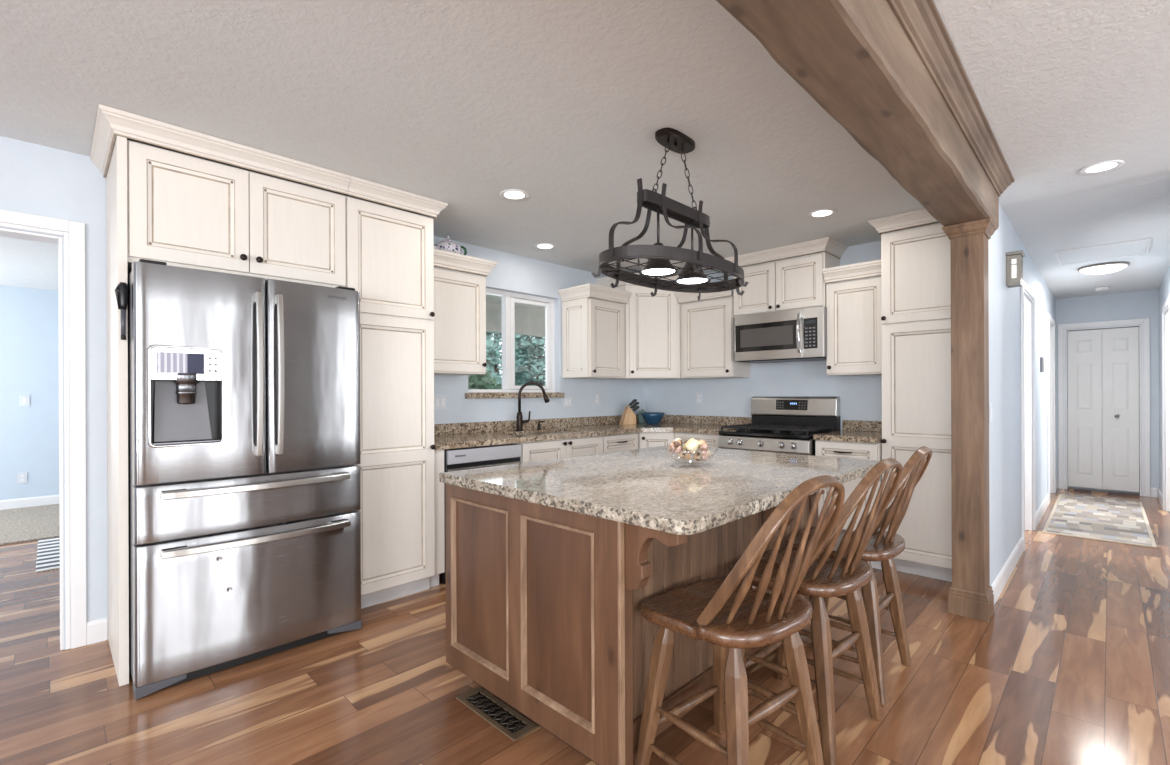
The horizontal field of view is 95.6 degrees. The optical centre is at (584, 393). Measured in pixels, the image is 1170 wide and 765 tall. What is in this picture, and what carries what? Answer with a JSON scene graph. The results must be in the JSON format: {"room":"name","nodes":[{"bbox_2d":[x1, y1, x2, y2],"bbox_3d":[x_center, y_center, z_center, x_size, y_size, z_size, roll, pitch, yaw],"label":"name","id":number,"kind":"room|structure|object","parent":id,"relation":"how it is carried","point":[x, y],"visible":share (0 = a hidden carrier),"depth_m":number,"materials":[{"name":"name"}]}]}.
{"room":"kitchen","nodes":[
{"label":"kitchen","id":0,"kind":"room"},
{"bbox_2d":[0,285,58,499],"bbox_3d":[-6.750,0.046,5.491,0.120,2.460,5.100,0,0,45],"label":"wall","id":1,"kind":"structure","parent":0,"point":[29,317],"depth_m":5.94,"materials":[{"name":"paint"}]},
{"bbox_2d":[17,472,26,483],"bbox_3d":[-6.258,0.934,5.893,0.008,0.120,0.080,0,0,45],"label":"wall outlet","id":2,"kind":"object","parent":1,"relation":"attached to","point":[21,477],"visible":1,"depth_m":5.89,"materials":[{"name":"white plastic"}]},
{"bbox_2d":[19,395,29,405],"bbox_3d":[-6.247,0.074,5.907,0.008,0.120,0.080,0,0,45],"label":"light switch","id":3,"kind":"object","parent":1,"relation":"attached to","point":[24,400],"visible":1,"depth_m":5.91,"materials":[{"name":"white plastic"}]},
{"bbox_2d":[0,495,58,509],"bbox_3d":[-6.698,1.218,5.443,0.014,0.114,4.900,0,0,45],"label":"baseboard","id":4,"kind":"structure","parent":1,"relation":"attached to","point":[52,499],"depth_m":5.92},
{"bbox_2d":[0,136,645,649],"bbox_3d":[-2.168,0.028,3.112,0.140,2.460,8.170,0,0,45],"label":"wall","id":5,"kind":"structure","parent":0,"point":[35,179],"depth_m":2.70,"materials":[{"name":"blue paint"}]},
{"bbox_2d":[0,209,86,649],"bbox_3d":[-2.929,0.203,2.330,0.158,2.114,1.066,0,0,45],"label":"trim","id":6,"kind":"structure","parent":5,"relation":"attached to","point":[73,232],"depth_m":2.62,"materials":[{"name":"white wood"}]},
{"bbox_2d":[87,617,107,644],"bbox_3d":[-2.476,1.202,2.687,0.014,0.114,0.082,0,0,45],"label":"baseboard","id":7,"kind":"structure","parent":5,"relation":"attached to","point":[97,630],"depth_m":2.68,"materials":[{"name":"white wood"}]},
{"bbox_2d":[434,395,446,409],"bbox_3d":[-1.112,0.064,4.072,0.008,0.115,0.115,0,0,45],"label":"light switch","id":8,"kind":"object","parent":5,"relation":"attached to","point":[440,401],"visible":0.81,"depth_m":4.07,"materials":[{"name":"white plastic"}]},
{"bbox_2d":[433,249,497,375],"bbox_3d":[-1.013,-0.564,3.877,0.416,0.835,0.616,0,0,45],"label":"upper cabinet","id":9,"kind":"object","parent":5,"relation":"attached to","point":[459,320],"visible":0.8,"depth_m":3.80,"materials":[{"name":"wood"}]},
{"bbox_2d":[434,236,466,254],"bbox_3d":[-1.004,-1.070,3.880,0.279,0.174,0.186,0,0,-13],"label":"teapot","id":10,"kind":"object","parent":9,"relation":"on","point":[448,245],"visible":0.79,"depth_m":3.81,"materials":[{"name":"white ceramic"}]},
{"bbox_2d":[465,288,563,398],"bbox_3d":[-0.623,-0.429,4.641,0.155,0.928,1.060,0,0,45],"label":"window","id":11,"kind":"structure","parent":5,"relation":"in","point":[508,298],"depth_m":4.66,"materials":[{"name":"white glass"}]},
{"bbox_2d":[563,395,571,407],"bbox_3d":[-0.162,0.071,5.031,0.008,0.115,0.115,0,0,45],"label":"light switch","id":12,"kind":"object","parent":5,"relation":"attached to","point":[567,400],"visible":1,"depth_m":5.02,"materials":[{"name":"white plastic"}]},
{"bbox_2d":[434,414,751,434],"bbox_3d":[0.097,0.267,4.384,1.282,0.084,2.932,0,0,45],"label":"backsplash","id":13,"kind":"structure","parent":5,"relation":"attached to","point":[492,426],"depth_m":4.97,"materials":[{"name":"brown stone"}]},
{"bbox_2d":[558,283,630,378],"bbox_3d":[0.097,-0.561,4.998,0.416,0.821,0.570,0,0,45],"label":"upper cabinet","id":14,"kind":"object","parent":5,"relation":"attached to","point":[593,330],"visible":1,"depth_m":4.87,"materials":[{"name":"wood"}]},
{"bbox_2d":[594,393,598,404],"bbox_3d":[0.120,0.050,5.315,0.008,0.115,0.070,0,0,45],"label":"wall outlet","id":15,"kind":"object","parent":5,"relation":"attached to","point":[596,395],"visible":1,"depth_m":5.31,"materials":[{"name":"white plastic"}]},
{"bbox_2d":[596,273,695,379],"bbox_3d":[0.655,-0.653,5.331,0.741,1.002,0.791,0,0,45],"label":"upper cabinet","id":16,"kind":"object","parent":5,"relation":"attached to","point":[652,324],"visible":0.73,"depth_m":5.13,"materials":[{"name":"wood"}]},
{"bbox_2d":[486,294,544,309],"bbox_3d":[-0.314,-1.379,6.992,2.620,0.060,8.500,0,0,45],"label":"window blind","id":17,"kind":"structure","parent":0,"point":[489,298],"depth_m":7.79,"materials":[{"name":"white fabric"}]},
{"bbox_2d":[486,302,544,336],"bbox_3d":[-1.297,-1.140,7.967,0.150,0.410,8.500,0,0,45],"label":"beam","id":18,"kind":"structure","parent":17,"relation":"attached to","point":[528,321],"depth_m":8.18,"materials":[{"name":"fabric"}]},
{"bbox_2d":[0,0,1169,298],"bbox_3d":[0.526,-1.272,3.697,13.050,0.120,12.800,0,0,45],"label":"ceiling","id":19,"kind":"structure","parent":0,"point":[460,104],"depth_m":2.23,"materials":[{"name":"white paint"}]},
{"bbox_2d":[500,189,528,200],"bbox_3d":[-0.427,-1.203,3.210,0.180,0.008,0.180,0,0,45],"label":"recessed light","id":20,"kind":"object","parent":19,"relation":"in","point":[509,194],"visible":1,"depth_m":3.20,"materials":[{"name":"white plastic"}]},
{"bbox_2d":[534,243,555,249],"bbox_3d":[-0.327,-1.204,4.328,0.180,0.008,0.180,0,0,45],"label":"recessed light","id":21,"kind":"object","parent":19,"relation":"in","point":[542,246],"visible":1,"depth_m":4.32,"materials":[{"name":"white plastic"}]},
{"bbox_2d":[591,128,748,300],"bbox_3d":[0.428,-0.861,2.514,0.513,0.700,0.925,0,0,45],"label":"chandelier","id":22,"kind":"object","parent":19,"relation":"in","point":[692,279],"visible":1,"depth_m":2.45,"materials":[{"name":"brown metal"}]},
{"bbox_2d":[808,209,836,217],"bbox_3d":[1.593,-1.211,3.561,0.180,0.008,0.180,0,0,45],"label":"recessed light","id":23,"kind":"object","parent":19,"relation":"in","point":[821,213],"visible":1,"depth_m":3.56,"materials":[{"name":"white plastic"}]},
{"bbox_2d":[716,0,1014,228],"bbox_3d":[0.392,-1.077,1.206,0.369,0.267,5.470,0,0,45],"label":"ceiling beam","id":24,"kind":"structure","parent":19,"relation":"attached to","point":[891,73],"depth_m":1.76,"materials":[{"name":"brown wood"}]},
{"bbox_2d":[1078,160,1124,174],"bbox_3d":[2.775,-1.216,2.849,0.180,0.008,0.180,0,0,45],"label":"recessed light","id":25,"kind":"object","parent":19,"relation":"in","point":[1101,167],"visible":1,"depth_m":2.84,"materials":[{"name":"white plastic"}]},
{"bbox_2d":[1094,286,1109,290],"bbox_3d":[5.970,-1.211,6.116,0.134,0.042,0.134,0,0,45],"label":"smoke detector","id":26,"kind":"object","parent":19,"relation":"attached to","point":[1103,288],"visible":1,"depth_m":6.08,"materials":[{"name":"white plastic"}]},
{"bbox_2d":[1055,238,1151,264],"bbox_3d":[4.464,-1.221,4.582,0.570,0.010,0.630,0,0,45],"label":"attic hatch","id":27,"kind":"object","parent":19,"relation":"attached to","point":[1141,246],"visible":1,"depth_m":4.56,"materials":[{"name":"white paint"}]},
{"bbox_2d":[1077,262,1129,274],"bbox_3d":[4.974,-1.193,5.090,0.364,0.070,0.364,0,0,45],"label":"flush ceiling light","id":28,"kind":"object","parent":19,"relation":"attached to","point":[1108,267],"visible":1,"depth_m":5.01,"materials":[{"name":"white glass"}]},
{"bbox_2d":[0,488,1169,764],"bbox_3d":[0.536,1.308,3.697,13.050,0.120,12.800,0,0,45],"label":"floor","id":29,"kind":"structure","parent":0,"point":[1070,665],"depth_m":2.21,"materials":[{"name":"brown wood"}]},
{"bbox_2d":[0,504,58,544],"bbox_3d":[-6.035,1.267,4.716,1.980,0.012,5.000,0,0,45],"label":"carpet","id":30,"kind":"structure","parent":29,"relation":"on","point":[17,525],"depth_m":5.12,"materials":[{"name":"beige carpet"}]},
{"bbox_2d":[36,537,59,572],"bbox_3d":[-4.012,1.260,4.457,1.220,0.010,0.830,0,0,45],"label":"striped mat","id":31,"kind":"object","parent":29,"relation":"on","point":[48,550],"visible":0.15,"depth_m":4.12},
{"bbox_2d":[90,104,350,685],"bbox_3d":[-1.891,0.028,2.798,0.689,2.457,1.024,0,0,45],"label":"tall cabinet","id":32,"kind":"object","parent":29,"relation":"on","point":[176,209],"visible":0.97,"depth_m":2.50,"materials":[{"name":"wood"}]},
{"bbox_2d":[115,282,127,339],"bbox_3d":[-1.984,-0.355,2.271,0.041,0.245,0.032,0,0,-18],"label":"flashlight","id":33,"kind":"object","parent":32,"relation":"attached to","point":[121,291],"visible":1,"depth_m":2.26,"materials":[{"name":"black plastic"}]},
{"bbox_2d":[127,259,361,699],"bbox_3d":[-1.756,0.346,2.732,0.839,1.815,0.924,0,0,45],"label":"refrigerator","id":34,"kind":"object","parent":29,"relation":"on","point":[244,437],"visible":1,"depth_m":2.41,"materials":[{"name":"silver metal"}]},
{"bbox_2d":[345,176,447,608],"bbox_3d":[-1.317,0.026,3.376,0.687,2.457,0.602,0,0,45],"label":"pantry cabinet","id":35,"kind":"object","parent":29,"relation":"on","point":[390,251],"visible":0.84,"depth_m":3.17,"materials":[{"name":"wood"}]},
{"bbox_2d":[429,449,445,586],"bbox_3d":[-1.140,0.806,3.613,0.590,0.895,0.092,0,0,45],"label":"filler panel","id":36,"kind":"object","parent":29,"relation":"on","point":[439,455],"visible":0.34,"depth_m":3.41,"materials":[{"name":"white wood"}]},
{"bbox_2d":[442,443,520,583],"bbox_3d":[-0.880,0.810,3.849,0.598,0.885,0.605,0,0,45],"label":"dishwasher","id":37,"kind":"object","parent":29,"relation":"on","point":[457,459],"visible":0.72,"depth_m":3.62,"materials":[{"name":"silver metal"}]},
{"bbox_2d":[446,443,516,471],"bbox_3d":[-0.890,0.761,3.858,0.570,0.785,0.605,0,0,45],"label":"control panel","id":38,"kind":"object","parent":37,"relation":"in","point":[498,462],"depth_m":3.62,"materials":[{"name":"silver metal"}]},
{"bbox_2d":[456,687,537,740],"bbox_3d":[-0.353,1.247,2.083,0.390,0.007,0.114,0,0,45],"label":"floor vent","id":39,"kind":"object","parent":29,"relation":"in","point":[513,726],"visible":1,"depth_m":2.07,"materials":[{"name":"brown metal"}]},
{"bbox_2d":[465,691,527,732],"bbox_3d":[-0.353,1.247,2.083,0.324,0.006,0.071,0,0,45],"label":"grille","id":40,"kind":"object","parent":39,"relation":"attached to","point":[500,716],"depth_m":2.08,"materials":[{"name":"black metal"}]},
{"bbox_2d":[513,436,602,462],"bbox_3d":[-0.351,0.802,4.383,0.638,0.897,0.868,0,0,45],"label":"base cabinet","id":41,"kind":"object","parent":29,"relation":"on","point":[572,447],"visible":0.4,"depth_m":4.14,"materials":[{"name":"wood"}]},
{"bbox_2d":[603,433,637,452],"bbox_3d":[0.128,0.800,4.863,0.642,0.897,0.485,0,0,45],"label":"base cabinet","id":42,"kind":"object","parent":29,"relation":"on","point":[619,442],"visible":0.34,"depth_m":4.64,"materials":[{"name":"wood"}]},
{"bbox_2d":[445,484,824,764],"bbox_3d":[0.398,0.814,2.469,1.201,0.867,1.656,0,0,45],"label":"kitchen island","id":43,"kind":"object","parent":29,"relation":"on","point":[543,603],"visible":0.54,"depth_m":1.87,"materials":[{"name":"brown wood"}]},
{"bbox_2d":[439,445,879,534],"bbox_3d":[0.430,0.358,2.468,1.283,0.040,1.749,0,0,45],"label":"island countertop","id":44,"kind":"structure","parent":43,"relation":"on","point":[644,487],"depth_m":2.06,"materials":[{"name":"stone"}]},
{"bbox_3d":[0.502,0.294,2.516,0.259,0.087,0.259,0,0,45],"label":"glass bowl","id":45,"kind":"object","parent":44,"relation":"on","visible":0},
{"bbox_2d":[669,444,675,452],"bbox_3d":[0.409,0.255,2.486,0.032,0.043,0.042,0,0,33],"label":"shell","id":46,"kind":"object","parent":45,"relation":"in","point":[672,449],"visible":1,"depth_m":2.47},
{"bbox_2d":[669,439,680,448],"bbox_3d":[0.424,0.241,2.503,0.059,0.057,0.048,0,0,3],"label":"shell","id":47,"kind":"object","parent":45,"relation":"in","point":[676,442],"visible":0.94,"depth_m":2.49,"materials":[{"name":"beige"}]},
{"bbox_2d":[675,446,683,453],"bbox_3d":[0.434,0.259,2.447,0.034,0.039,0.050,0,0,38],"label":"shell","id":48,"kind":"object","parent":45,"relation":"on","point":[679,449],"visible":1,"depth_m":2.43,"materials":[{"name":"pink"}]},
{"bbox_2d":[678,451,686,456],"bbox_3d":[0.457,0.279,2.477,0.040,0.029,0.029,0,0,14],"label":"shell","id":49,"kind":"object","parent":45,"relation":"in","point":[684,453],"visible":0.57,"depth_m":2.47,"materials":[{"name":"beige"}]},
{"bbox_2d":[685,442,697,453],"bbox_3d":[0.495,0.250,2.454,0.058,0.057,0.081,0,0,20],"label":"shell","id":50,"kind":"object","parent":45,"relation":"in","point":[691,448],"visible":1,"depth_m":2.43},
{"bbox_2d":[683,438,701,452],"bbox_3d":[0.510,0.246,2.536,0.084,0.068,0.075,0,0,-2],"label":"shell","id":51,"kind":"object","parent":45,"relation":"in","point":[688,441],"visible":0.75,"depth_m":2.52,"materials":[{"name":"beige"}]},
{"bbox_2d":[700,444,708,451],"bbox_3d":[0.562,0.256,2.510,0.054,0.042,0.046,0,0,38],"label":"shell","id":52,"kind":"object","parent":45,"relation":"in","point":[702,446],"visible":0.86,"depth_m":2.49,"materials":[{"name":"pink"}]},
{"bbox_2d":[701,451,708,460],"bbox_3d":[0.557,0.288,2.463,0.034,0.044,0.029,0,0,7],"label":"shell","id":53,"kind":"object","parent":45,"relation":"in","point":[705,455],"visible":1,"depth_m":2.45,"materials":[{"name":"pink"}]},
{"bbox_2d":[638,432,674,448],"bbox_3d":[0.656,0.798,5.288,0.794,0.897,0.858,0,0,45],"label":"base cabinet","id":54,"kind":"object","parent":29,"relation":"on","point":[645,439],"visible":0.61,"depth_m":4.87,"materials":[{"name":"wood"}]},
{"bbox_2d":[674,432,719,447],"bbox_3d":[1.187,0.796,4.920,0.487,0.897,0.632,0,0,45],"label":"base cabinet","id":55,"kind":"object","parent":29,"relation":"on","point":[711,440],"visible":0.09,"depth_m":4.68,"materials":[{"name":"wood"}]},
{"bbox_2d":[434,414,751,449],"bbox_3d":[0.097,0.287,4.384,1.282,0.125,2.932,0,0,45],"label":"countertop","id":56,"kind":"structure","parent":55,"relation":"on","point":[471,434],"depth_m":4.58,"materials":[{"name":"brown stone"}]},
{"bbox_2d":[516,382,549,430],"bbox_3d":[-0.445,0.103,4.511,0.290,0.416,0.086,0,0,-6],"label":"kitchen faucet","id":57,"kind":"object","parent":56,"relation":"on","point":[519,427],"visible":1,"depth_m":4.48,"materials":[{"name":"brown metal"}]},
{"bbox_2d":[517,432,560,435],"bbox_3d":[-0.341,0.438,4.379,0.350,0.197,0.796,0,0,45],"label":"sink","id":58,"kind":"object","parent":56,"relation":"in","point":[551,432],"visible":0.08,"depth_m":4.58,"materials":[{"name":"silver metal"}]},
{"bbox_2d":[619,406,635,424],"bbox_3d":[0.429,0.216,5.348,0.149,0.183,0.100,0,0,-17],"label":"knife block","id":59,"kind":"object","parent":56,"relation":"on","point":[628,417],"visible":1,"depth_m":5.31,"materials":[{"name":"brown wood"}]},
{"bbox_2d":[637,409,645,422],"bbox_3d":[0.611,0.232,5.617,0.110,0.150,0.110,0,0,45],"label":"jar","id":60,"kind":"object","parent":56,"relation":"on","point":[640,418],"visible":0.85,"depth_m":5.58,"materials":[{"name":"ceramic"}]},
{"bbox_2d":[641,412,664,423],"bbox_3d":[0.697,0.250,5.448,0.250,0.114,0.250,0,0,45],"label":"bowl","id":61,"kind":"object","parent":56,"relation":"on","point":[649,417],"visible":0.99,"depth_m":5.37,"materials":[{"name":"ceramic"}]},
{"bbox_2d":[635,475,844,764],"bbox_3d":[0.487,0.735,1.638,0.451,1.025,0.549,0,0,-38],"label":"stool","id":62,"kind":"object","parent":29,"relation":"on","point":[731,615],"visible":1,"depth_m":1.55,"materials":[{"name":"brown wood"}]},
{"bbox_2d":[718,396,839,455],"bbox_3d":[1.613,0.623,4.438,0.766,1.202,0.707,0,0,45],"label":"gas range","id":63,"kind":"object","parent":29,"relation":"on","point":[780,424],"visible":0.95,"depth_m":4.44,"materials":[{"name":"silver metal"}]},
{"bbox_2d":[719,429,830,438],"bbox_3d":[1.600,0.325,4.426,0.766,0.026,0.560,0,0,45],"label":"cooktop","id":64,"kind":"object","parent":63,"relation":"in","point":[736,433],"depth_m":4.28,"materials":[{"name":"black glass"}]},
{"bbox_2d":[729,458,902,764],"bbox_3d":[0.871,0.734,2.000,0.451,1.025,0.549,0,0,-42],"label":"stool","id":65,"kind":"object","parent":29,"relation":"on","point":[842,575],"visible":0.73,"depth_m":1.85,"materials":[{"name":"brown wood"}]},
{"bbox_2d":[815,440,881,569],"bbox_3d":[2.081,0.792,4.035,0.437,0.897,0.632,0,0,45],"label":"base cabinet","id":66,"kind":"object","parent":29,"relation":"on","point":[853,450],"visible":0.29,"depth_m":3.81,"materials":[{"name":"wood"}]},
{"bbox_2d":[813,420,881,442],"bbox_3d":[2.083,0.280,4.038,0.435,0.125,0.628,0,0,45],"label":"countertop","id":67,"kind":"structure","parent":66,"relation":"on","point":[852,430],"depth_m":4.05,"materials":[{"name":"brown stone"}]},
{"bbox_2d":[785,446,931,704],"bbox_3d":[1.233,0.732,2.386,0.549,1.025,0.451,0,0,44],"label":"stool","id":68,"kind":"object","parent":29,"relation":"on","point":[883,546],"visible":0.56,"depth_m":2.24,"materials":[{"name":"brown wood"}]},
{"bbox_2d":[868,208,951,581],"bbox_3d":[2.403,0.011,3.731,0.565,2.457,0.607,0,0,45],"label":"pantry cabinet","id":69,"kind":"object","parent":29,"relation":"on","point":[915,261],"visible":0.62,"depth_m":3.56,"materials":[{"name":"wood"}]},
{"bbox_2d":[942,218,996,621],"bbox_3d":[2.188,0.146,3.011,0.220,2.189,0.228,0,0,45],"label":"wooden post","id":70,"kind":"object","parent":29,"relation":"on","point":[970,595],"visible":1,"depth_m":2.95,"materials":[{"name":"brown wood"}]},
{"bbox_2d":[1043,494,1156,547],"bbox_3d":[5.170,1.224,5.342,0.694,0.011,2.424,0,0,44],"label":"runner rug","id":71,"kind":"object","parent":29,"relation":"on","point":[1103,519],"visible":1,"depth_m":5.11,"materials":[{"name":"fabric"}]},
{"bbox_2d":[646,241,881,430],"bbox_3d":[1.794,0.013,4.853,3.038,2.460,0.120,0,0,45],"label":"wall","id":72,"kind":"structure","parent":0,"point":[860,396],"depth_m":4.83,"materials":[{"name":"blue paint"}]},
{"bbox_2d":[696,393,701,403],"bbox_3d":[1.160,0.045,5.391,0.070,0.115,0.008,0,0,45],"label":"wall outlet","id":73,"kind":"object","parent":72,"relation":"attached to","point":[698,395],"visible":1,"depth_m":5.39,"materials":[{"name":"white plastic"}]},
{"bbox_2d":[675,290,749,378],"bbox_3d":[1.215,-0.568,5.047,0.565,0.827,0.406,0,0,45],"label":"upper cabinet","id":74,"kind":"object","parent":72,"relation":"attached to","point":[707,327],"visible":0.93,"depth_m":4.93,"materials":[{"name":"wood"}]},
{"bbox_2d":[724,237,846,317],"bbox_3d":[1.702,-0.952,4.563,0.920,0.526,0.406,0,0,45],"label":"upper cabinet","id":75,"kind":"object","parent":72,"relation":"attached to","point":[790,283],"visible":0.87,"depth_m":4.39,"materials":[{"name":"wood"}]},
{"bbox_2d":[735,306,826,363],"bbox_3d":[1.706,-0.483,4.503,0.758,0.398,0.477,0,0,45],"label":"microwave oven","id":76,"kind":"object","parent":75,"relation":"attached to","point":[796,335],"visible":0.95,"depth_m":4.35,"materials":[{"name":"silver metal"}]},
{"bbox_2d":[822,259,881,375],"bbox_3d":[2.152,-0.562,4.118,0.445,0.827,0.406,0,0,45],"label":"upper cabinet","id":77,"kind":"object","parent":72,"relation":"attached to","point":[854,324],"visible":0.88,"depth_m":4.03,"materials":[{"name":"wood"}]},
{"bbox_2d":[842,420,881,431],"bbox_3d":[2.297,0.258,4.254,0.435,0.084,0.020,0,0,45],"label":"backsplash","id":78,"kind":"structure","parent":72,"relation":"attached to","point":[849,425],"depth_m":4.29,"materials":[{"name":"brown stone"}]},
{"bbox_2d":[988,204,1055,585],"bbox_3d":[4.164,0.004,5.000,0.120,2.460,5.435,0,0,45],"label":"wall","id":79,"kind":"structure","parent":0,"point":[1004,302],"depth_m":3.69,"materials":[{"name":"blue paint"}]},
{"bbox_2d":[989,403,991,422],"bbox_3d":[2.379,0.111,3.105,0.008,0.115,0.075,0,0,45],"label":"light switch","id":80,"kind":"object","parent":79,"relation":"attached to","point":[990,404],"visible":1,"depth_m":3.08,"materials":[{"name":"white plastic"}]},
{"bbox_2d":[991,536,1023,604],"bbox_3d":[2.880,1.181,3.602,0.014,0.114,1.605,0,0,45],"label":"baseboard","id":81,"kind":"structure","parent":79,"relation":"attached to","point":[1000,581],"depth_m":3.51,"materials":[{"name":"white wood"}]},
{"bbox_2d":[1006,250,1024,287],"bbox_3d":[2.932,-0.847,3.609,0.090,0.222,0.140,0,0,45],"label":"wall sconce","id":82,"kind":"object","parent":79,"relation":"attached to","point":[1014,260],"visible":1,"depth_m":3.58,"materials":[{"name":"silver metal"}]},
{"bbox_2d":[1012,259,1016,277],"bbox_3d":[2.930,-0.842,3.612,0.048,0.184,0.090,0,0,45],"label":"diffuser","id":83,"kind":"object","parent":82,"relation":"attached to","point":[1014,261],"depth_m":3.58,"materials":[{"name":"white glass"}]},
{"bbox_2d":[1021,281,1035,549],"bbox_3d":[3.726,0.169,4.544,0.138,2.131,0.924,0,0,45],"label":"trim","id":84,"kind":"structure","parent":79,"relation":"attached to","point":[1028,409],"depth_m":4.79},
{"bbox_2d":[1040,357,1043,371],"bbox_3d":[4.648,-0.298,5.388,0.022,0.150,0.170,0,0,45],"label":"thermostat","id":85,"kind":"object","parent":79,"relation":"attached to","point":[1041,358],"visible":1,"depth_m":5.33,"materials":[{"name":"grey plastic"}]},
{"bbox_2d":[1036,494,1048,526],"bbox_3d":[4.648,1.174,5.387,0.014,0.114,1.560,0,0,45],"label":"baseboard","id":86,"kind":"structure","parent":79,"relation":"attached to","point":[1041,510],"depth_m":5.33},
{"bbox_2d":[1047,314,1055,503],"bbox_3d":[5.475,0.163,6.309,0.138,2.131,0.914,0,0,45],"label":"trim","id":87,"kind":"structure","parent":79,"relation":"attached to","point":[1050,330],"depth_m":6.54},
{"bbox_2d":[1056,289,1158,497],"bbox_3d":[6.485,-0.005,6.610,1.150,2.460,0.120,0,0,45],"label":"wall","id":88,"kind":"structure","parent":0,"point":[1136,304],"depth_m":6.39,"materials":[{"name":"blue paint"}]},
{"bbox_2d":[1067,327,1138,491],"bbox_3d":[6.433,0.188,6.593,0.634,1.990,0.083,0,0,45],"label":"door","id":89,"kind":"structure","parent":88,"relation":"in","point":[1103,364],"depth_m":6.59,"materials":[{"name":"white wood"}]},
{"bbox_2d":[1058,318,1149,496],"bbox_3d":[6.462,0.161,6.622,0.814,2.126,0.138,0,0,45],"label":"trim","id":90,"kind":"structure","parent":88,"relation":"attached to","point":[1144,328],"depth_m":6.44,"materials":[{"name":"white wood"}]},
{"bbox_2d":[1151,487,1156,497],"bbox_3d":[6.733,1.166,6.274,0.050,0.114,0.014,0,0,45],"label":"baseboard","id":91,"kind":"structure","parent":88,"relation":"attached to","point":[1153,490],"depth_m":6.27,"materials":[{"name":"white wood"}]},
{"bbox_2d":[1159,266,1169,510],"bbox_3d":[5.084,0.001,4.465,0.120,2.460,4.900,0,0,45],"label":"wall","id":92,"kind":"structure","parent":0,"point":[1164,289],"depth_m":5.97,"materials":[{"name":"blue paint"}]},
{"bbox_2d":[1158,488,1161,505],"bbox_3d":[6.450,1.167,5.934,0.014,0.114,0.894,0,0,45],"label":"baseboard","id":93,"kind":"structure","parent":92,"relation":"attached to","point":[1159,490],"depth_m":6.02,"materials":[{"name":"white wood"}]},
{"bbox_2d":[1162,295,1169,511],"bbox_3d":[5.782,0.155,5.181,0.138,2.144,1.110,0,0,45],"label":"trim","id":94,"kind":"structure","parent":92,"relation":"attached to","point":[1165,317],"depth_m":5.54,"materials":[{"name":"white wood"}]},
{"label":"outside","id":95,"kind":"structure","parent":0,"visible":0},
{"bbox_3d":[-9.189,1.410,14.739,26.190,0.150,16.000,0,0,45],"label":"ground","id":96,"kind":"structure","parent":95,"visible":0},
{"bbox_2d":[468,369,501,388],"bbox_3d":[-1.820,0.425,7.416,1.921,1.780,1.941,0,0,45],"label":"shrub","id":97,"kind":"object","parent":96,"relation":"on","point":[483,381],"visible":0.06,"depth_m":7.17,"materials":[{"name":"green plant"}]},
{"bbox_2d":[476,331,501,383],"bbox_3d":[-2.431,-0.882,10.468,1.841,4.384,1.877,0,0,45],"label":"evergreen tree","id":98,"kind":"object","parent":96,"relation":"on","point":[492,357],"visible":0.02,"depth_m":10.39,"materials":[{"name":"green plant"}]},
{"bbox_2d":[490,332,535,389],"bbox_3d":[-2.370,-1.081,14.144,2.540,4.781,2.610,0,0,45],"label":"evergreen tree","id":99,"kind":"object","parent":96,"relation":"on","point":[497,337],"visible":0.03,"depth_m":13.51,"materials":[{"name":"green plant"}]},
{"bbox_2d":[514,334,547,389],"bbox_3d":[-1.028,-0.887,11.917,1.864,4.382,1.901,0,0,45],"label":"evergreen tree","id":100,"kind":"object","parent":96,"relation":"on","point":[535,347],"visible":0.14,"depth_m":11.43,"materials":[{"name":"green plant"}]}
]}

